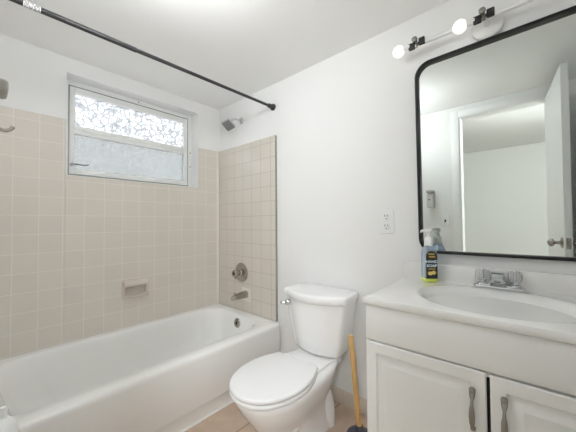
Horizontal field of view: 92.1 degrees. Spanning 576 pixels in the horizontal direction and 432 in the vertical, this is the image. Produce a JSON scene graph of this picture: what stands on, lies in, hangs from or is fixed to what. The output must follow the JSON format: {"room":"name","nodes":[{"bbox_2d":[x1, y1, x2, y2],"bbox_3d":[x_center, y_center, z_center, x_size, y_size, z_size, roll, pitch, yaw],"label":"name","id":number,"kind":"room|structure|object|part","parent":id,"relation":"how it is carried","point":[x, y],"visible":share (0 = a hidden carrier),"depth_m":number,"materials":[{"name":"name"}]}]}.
{"room":"bathroom","nodes":[
{"label":"bathroom","id":0,"kind":"room"},
{"bbox_2d":[0,34,219,187],"bbox_3d":[-1.185,0.078,1.996,0.170,2.103,1.755,-2,-2,42],"label":"wall","id":1,"kind":"structure","parent":0,"point":[37,77],"depth_m":1.69,"materials":[{"name":"paint"}]},
{"bbox_2d":[0,105,217,359],"bbox_3d":[-1.119,0.093,1.937,0.006,1.359,1.513,-2,-2,42],"label":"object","id":2,"kind":"structure","parent":1,"relation":"attached to","point":[69,244],"depth_m":1.74,"materials":[{"name":"beige tile"}]},
{"bbox_2d":[66,79,191,186],"bbox_3d":[-1.142,-0.559,2.100,0.080,0.635,0.886,-2,-2,42],"label":"window","id":3,"kind":"structure","parent":1,"relation":"in","point":[109,135],"depth_m":2.04,"materials":[{"name":"white glass"}]},
{"bbox_3d":[-1.357,-0.333,1.808,0.105,0.023,0.021,0,-2,-34],"label":"operator handle","id":4,"kind":"part","parent":3,"relation":"part of","materials":[{"name":"grey metal"}]},
{"bbox_3d":[-1.149,-0.412,2.098,0.037,0.290,0.810,-2,-2,42],"label":"sash","id":5,"kind":"part","parent":3,"relation":"part of","materials":[{"name":"white glass"}]},
{"bbox_3d":[-1.151,-0.698,2.104,0.037,0.281,0.810,-2,-2,42],"label":"sash","id":6,"kind":"part","parent":3,"relation":"part of","materials":[{"name":"white metal"}]},
{"bbox_3d":[-1.150,-0.412,2.098,0.004,0.260,0.776,-2,-2,42],"label":"pane","id":7,"kind":"part","parent":3,"relation":"part of","materials":[{"name":"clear glass"}]},
{"bbox_3d":[-1.152,-0.698,2.105,0.004,0.251,0.776,-2,-2,42],"label":"pane","id":8,"kind":"part","parent":3,"relation":"part of","materials":[{"name":"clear glass"}]},
{"bbox_2d":[122,277,148,299],"bbox_3d":[-1.064,0.509,1.946,0.047,0.128,0.166,-2,-2,42],"label":"soap dish","id":9,"kind":"object","parent":1,"relation":"attached to","point":[133,288],"visible":1,"depth_m":1.94,"materials":[{"name":"beige ceramic"}]},
{"bbox_2d":[123,292,147,299],"bbox_3d":[-1.064,0.556,1.945,0.047,0.026,0.162,-2,-2,42],"label":"tray","id":10,"kind":"object","parent":9,"relation":"on","point":[126,295],"depth_m":1.93,"materials":[{"name":"beige ceramic"}]},
{"bbox_2d":[217,152,218,302],"bbox_3d":[-0.625,0.098,2.482,0.011,1.352,0.011,-2,-2,42],"label":"trim","id":11,"kind":"structure","parent":1,"relation":"attached to","point":[217,152],"depth_m":2.48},
{"bbox_2d":[0,0,449,109],"bbox_3d":[-0.233,-1.048,1.181,2.780,0.100,1.785,-2,-2,42],"label":"ceiling","id":12,"kind":"structure","parent":0,"point":[247,47],"depth_m":1.50,"materials":[{"name":"paint"}]},
{"bbox_2d":[185,400,366,431],"bbox_3d":[-0.197,1.154,1.154,2.780,0.100,1.725,-2,-2,42],"label":"floor","id":13,"kind":"structure","parent":0,"point":[228,419],"depth_m":1.50,"materials":[{"name":"beige tile"}]},
{"bbox_2d":[0,406,17,431],"bbox_3d":[-0.605,0.744,0.546,0.112,0.699,0.112,-2,-2,42],"label":"canister","id":14,"kind":"object","parent":13,"relation":"on","point":[8,423],"visible":1,"depth_m":0.57,"materials":[{"name":"white plastic"}]},
{"bbox_2d":[0,303,279,431],"bbox_3d":[-0.836,0.941,1.656,0.756,0.364,1.493,-2,-2,42],"label":"bathtub","id":15,"kind":"object","parent":13,"relation":"on","point":[172,373],"visible":0.91,"depth_m":1.54,"materials":[{"name":"white ceramic"}]},
{"bbox_3d":[-0.386,0.827,2.150,0.072,0.075,0.037,-2,-2,42],"label":"overflow plate","id":16,"kind":"part","parent":15,"relation":"part of","materials":[{"name":"silver metal"}]},
{"bbox_2d":[229,282,358,431],"bbox_3d":[0.024,0.767,1.413,0.424,0.689,0.720,-1,-2,40],"label":"toilet","id":17,"kind":"object","parent":13,"relation":"on","point":[291,391],"visible":1,"depth_m":1.39,"materials":[{"name":"white ceramic"}]},
{"bbox_3d":[-0.078,0.771,1.292,0.348,0.017,0.401,-1,-2,40],"label":"seat","id":18,"kind":"part","parent":17,"relation":"part of","materials":[{"name":"white plastic"}]},
{"bbox_3d":[-0.078,0.749,1.292,0.350,0.022,0.402,-1,-2,40],"label":"seat lid","id":19,"kind":"part","parent":17,"relation":"part of","materials":[{"name":"white plastic"}]},
{"bbox_3d":[-0.013,0.501,1.613,0.067,0.034,0.038,0,-1,-27],"label":"flush lever","id":20,"kind":"part","parent":17,"relation":"part of","materials":[{"name":"silver metal"}]},
{"bbox_3d":[0.016,0.946,1.398,0.342,0.325,0.643,-1,-2,40],"label":"bowl","id":21,"kind":"part","parent":17,"relation":"part of","materials":[{"name":"white ceramic"}]},
{"bbox_3d":[0.168,0.448,1.594,0.424,0.046,0.266,-1,-2,40],"label":"tank lid","id":22,"kind":"part","parent":17,"relation":"part of","materials":[{"name":"white ceramic"}]},
{"bbox_3d":[0.172,0.618,1.594,0.398,0.310,0.242,-1,-2,40],"label":"tank","id":23,"kind":"part","parent":17,"relation":"part of","materials":[{"name":"white ceramic"}]},
{"bbox_2d":[346,335,366,431],"bbox_3d":[0.330,0.838,1.292,0.152,0.531,0.152,-2,-2,42],"label":"plunger","id":24,"kind":"object","parent":13,"relation":"on","point":[358,427],"visible":0.99,"depth_m":1.30,"materials":[{"name":"wood"}]},
{"bbox_3d":[0.317,0.779,1.313,0.025,0.412,0.072,0,-2,-33],"label":"handle","id":25,"kind":"part","parent":24,"relation":"part of","materials":[{"name":"brown wood"}]},
{"bbox_2d":[346,424,366,431],"bbox_3d":[0.331,1.037,1.288,0.152,0.132,0.152,-2,-2,42],"label":"cup","id":26,"kind":"object","parent":24,"relation":"on","point":[357,427],"depth_m":1.29,"materials":[{"name":"black rubber"}]},
{"bbox_2d":[366,304,575,431],"bbox_3d":[0.706,0.705,0.941,0.729,0.776,0.496,-1,-2,40],"label":"vanity cabinet","id":27,"kind":"object","parent":13,"relation":"on","point":[425,373],"visible":0.97,"depth_m":0.82,"materials":[{"name":"white wood"}]},
{"bbox_3d":[0.428,0.721,0.897,0.356,0.546,0.017,-1,-2,40],"label":"door","id":28,"kind":"part","parent":27,"relation":"part of","materials":[{"name":"white wood"}]},
{"bbox_2d":[363,261,575,344],"bbox_3d":[0.713,0.305,0.961,0.743,0.182,0.486,-1,-2,40],"label":"sink","id":29,"kind":"object","parent":27,"relation":"in","point":[547,308],"visible":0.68,"depth_m":1.00,"materials":[{"name":"white ceramic"}]},
{"bbox_2d":[420,229,437,281],"bbox_3d":[0.638,0.177,1.266,0.068,0.240,0.059,-1,-1,6],"label":"soap bottle","id":30,"kind":"object","parent":29,"relation":"on","point":[431,256],"visible":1,"depth_m":1.24,"materials":[{"name":"blue"}]},
{"bbox_2d":[473,268,525,291],"bbox_3d":[0.829,0.252,1.097,0.166,0.076,0.092,-1,-2,40],"label":"faucet","id":31,"kind":"object","parent":29,"relation":"on","point":[498,280],"visible":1,"depth_m":1.08,"materials":[{"name":"silver metal"}]},
{"bbox_3d":[0.802,0.269,1.145,0.038,0.016,0.038,-1,-2,40],"label":"handle stem","id":32,"kind":"part","parent":31,"relation":"part of","materials":[{"name":"silver metal"}]},
{"bbox_3d":[0.802,0.241,1.146,0.048,0.044,0.050,-1,-2,40],"label":"acrylic knob","id":33,"kind":"part","parent":31,"relation":"part of","materials":[{"name":"white"}]},
{"bbox_3d":[0.828,0.250,1.094,0.058,0.052,0.086,-1,-2,40],"label":"spout","id":34,"kind":"part","parent":31,"relation":"part of","materials":[{"name":"silver metal"}]},
{"bbox_3d":[0.843,0.282,1.111,0.166,0.017,0.052,-1,-2,40],"label":"plate","id":35,"kind":"part","parent":31,"relation":"part of","materials":[{"name":"silver metal"}]},
{"bbox_3d":[0.882,0.267,1.078,0.038,0.016,0.038,-1,-2,40],"label":"handle stem","id":36,"kind":"part","parent":31,"relation":"part of","materials":[{"name":"silver metal"}]},
{"bbox_3d":[0.882,0.239,1.079,0.048,0.044,0.050,-1,-2,40],"label":"acrylic knob","id":37,"kind":"part","parent":31,"relation":"part of","materials":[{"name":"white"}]},
{"bbox_3d":[0.524,0.555,0.790,0.017,0.123,0.029,-1,-2,40],"label":"pull handle","id":38,"kind":"part","parent":27,"relation":"part of","materials":[{"name":"grey metal"}]},
{"bbox_3d":[0.581,0.553,0.744,0.017,0.123,0.029,-1,-2,40],"label":"pull handle","id":39,"kind":"part","parent":27,"relation":"part of","materials":[{"name":"grey metal"}]},
{"bbox_3d":[0.711,0.716,0.661,0.364,0.546,0.017,-1,-2,40],"label":"door","id":40,"kind":"part","parent":27,"relation":"part of","materials":[{"name":"white wood"}]},
{"bbox_2d":[219,0,575,399],"bbox_3d":[0.329,0.062,1.738,2.430,2.103,0.120,-2,-2,42],"label":"wall","id":41,"kind":"structure","parent":0,"point":[344,124],"depth_m":1.60,"materials":[{"name":"paint"}]},
{"bbox_2d":[9,0,275,110],"bbox_3d":[-0.614,-0.810,1.498,0.050,0.062,1.515,-2,-2,42],"label":"curtain rod","id":42,"kind":"object","parent":41,"relation":"attached to","point":[24,3],"visible":1,"depth_m":1.28,"materials":[{"name":"metal"}]},
{"bbox_3d":[-0.926,-0.811,1.150,0.023,0.026,0.550,-2,-2,42],"label":"rod","id":43,"kind":"part","parent":42,"relation":"part of","materials":[{"name":"black metal"}]},
{"bbox_3d":[-0.445,-0.808,1.686,0.019,0.028,0.990,-2,-2,42],"label":"rod","id":44,"kind":"part","parent":42,"relation":"part of","materials":[{"name":"black metal"}]},
{"bbox_2d":[222,117,242,130],"bbox_3d":[-0.443,-0.755,2.242,0.086,0.138,0.177,-2,-2,42],"label":"shower head","id":45,"kind":"object","parent":41,"relation":"attached to","point":[228,124],"visible":1,"depth_m":2.21},
{"bbox_2d":[231,290,247,300],"bbox_3d":[-0.380,0.619,2.163,0.054,0.061,0.136,-2,-2,42],"label":"tub spout","id":46,"kind":"object","parent":41,"relation":"attached to","point":[244,294],"visible":1,"depth_m":2.15,"materials":[{"name":"silver metal"}]},
{"bbox_2d":[232,263,247,281],"bbox_3d":[-0.405,0.457,2.226,0.154,0.154,0.082,-2,-2,42],"label":"tub valve","id":47,"kind":"object","parent":41,"relation":"attached to","point":[241,272],"visible":1,"depth_m":2.22,"materials":[{"name":"silver metal"}]},
{"bbox_3d":[-0.407,0.465,2.223,0.060,0.075,0.070,-2,-2,42],"label":"handle","id":48,"kind":"part","parent":47,"relation":"part of","materials":[{"name":"silver metal"}]},
{"bbox_2d":[242,287,250,301],"bbox_3d":[-0.334,0.624,2.214,0.105,0.105,0.003,-2,-2,42],"label":"trim","id":49,"kind":"structure","parent":41,"relation":"attached to","point":[248,299],"depth_m":2.19,"materials":[{"name":"white tile"}]},
{"bbox_2d":[218,135,275,321],"bbox_3d":[-0.352,0.095,2.253,0.713,1.359,0.020,-2,-2,42],"label":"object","id":50,"kind":"structure","parent":41,"relation":"attached to","point":[246,172],"depth_m":2.19,"materials":[{"name":"beige tile"}]},
{"bbox_2d":[275,135,277,321],"bbox_3d":[-0.085,0.085,2.015,0.003,1.350,0.018,-2,-2,42],"label":"trim","id":51,"kind":"structure","parent":41,"relation":"attached to","point":[275,135],"depth_m":2.01,"materials":[{"name":"grey tile"}]},
{"bbox_2d":[331,385,366,415],"bbox_3d":[0.588,1.061,1.404,1.640,0.086,0.009,-2,-2,42],"label":"baseboard","id":52,"kind":"structure","parent":41,"relation":"attached to","point":[344,397],"depth_m":1.61,"materials":[{"name":"beige tile"}]},
{"bbox_2d":[379,209,393,233],"bbox_3d":[0.524,0.030,1.476,0.080,0.128,0.010,-2,-2,42],"label":"wall outlet","id":53,"kind":"object","parent":41,"relation":"attached to","point":[386,217],"visible":1,"depth_m":1.47,"materials":[{"name":"white plastic"}]},
{"bbox_2d":[383,213,388,219],"bbox_3d":[0.522,0.004,1.475,0.034,0.038,0.004,-2,-2,42],"label":"receptacle","id":54,"kind":"object","parent":53,"relation":"attached to","point":[385,215],"depth_m":1.47,"materials":[{"name":"white plastic"}]},
{"bbox_2d":[383,223,389,229],"bbox_3d":[0.522,0.056,1.474,0.034,0.038,0.004,-2,-2,42],"label":"receptacle","id":55,"kind":"object","parent":53,"relation":"attached to","point":[386,226],"depth_m":1.47,"materials":[{"name":"white plastic"}]},
{"bbox_2d":[393,0,534,57],"bbox_3d":[0.816,-0.811,1.159,0.738,0.114,0.112,-2,-2,42],"label":"vanity light","id":56,"kind":"object","parent":41,"relation":"attached to","point":[488,24],"visible":1,"depth_m":1.17,"materials":[{"name":"white metal"}]},
{"bbox_3d":[0.547,-0.811,1.371,0.054,0.054,0.054,-2,-2,42],"label":"globe","id":57,"kind":"part","parent":56,"relation":"part of","materials":[{"name":"white glass"}]},
{"bbox_3d":[0.576,-0.813,1.345,0.034,0.026,0.024,-2,-2,42],"label":"globe arm","id":58,"kind":"part","parent":56,"relation":"part of","materials":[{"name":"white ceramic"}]},
{"bbox_3d":[0.741,-0.816,1.197,0.054,0.054,0.054,-2,-2,42],"label":"globe","id":59,"kind":"part","parent":56,"relation":"part of","materials":[{"name":"white glass"}]},
{"bbox_3d":[0.770,-0.818,1.171,0.034,0.026,0.024,-2,-2,42],"label":"globe arm","id":60,"kind":"part","parent":56,"relation":"part of","materials":[{"name":"white ceramic"}]},
{"bbox_2d":[404,261,575,296],"bbox_3d":[0.864,0.268,1.143,0.743,0.101,0.016,-1,-2,40],"label":"backsplash","id":61,"kind":"structure","parent":41,"relation":"attached to","point":[542,282],"depth_m":1.11,"materials":[{"name":"white stone"}]},
{"bbox_2d":[415,5,575,261],"bbox_3d":[0.868,-0.291,1.155,0.625,0.921,0.026,-2,-2,42],"label":"wall mirror","id":62,"kind":"object","parent":41,"relation":"attached to","point":[496,114],"visible":0.87,"depth_m":1.15,"materials":[{"name":"black metal"}]},
{"bbox_3d":[-0.758,0.042,0.524,2.430,2.103,0.110,-2,-2,42],"label":"wall","id":63,"kind":"structure","parent":0,"visible":0},
{"bbox_2d":[0,78,14,132],"bbox_3d":[-0.568,-0.172,0.502,0.056,0.165,0.107,-2,-2,42],"label":"wall dispenser","id":64,"kind":"object","parent":63,"relation":"attached to","point":[4,85],"visible":1,"depth_m":0.52,"materials":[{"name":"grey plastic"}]}
]}

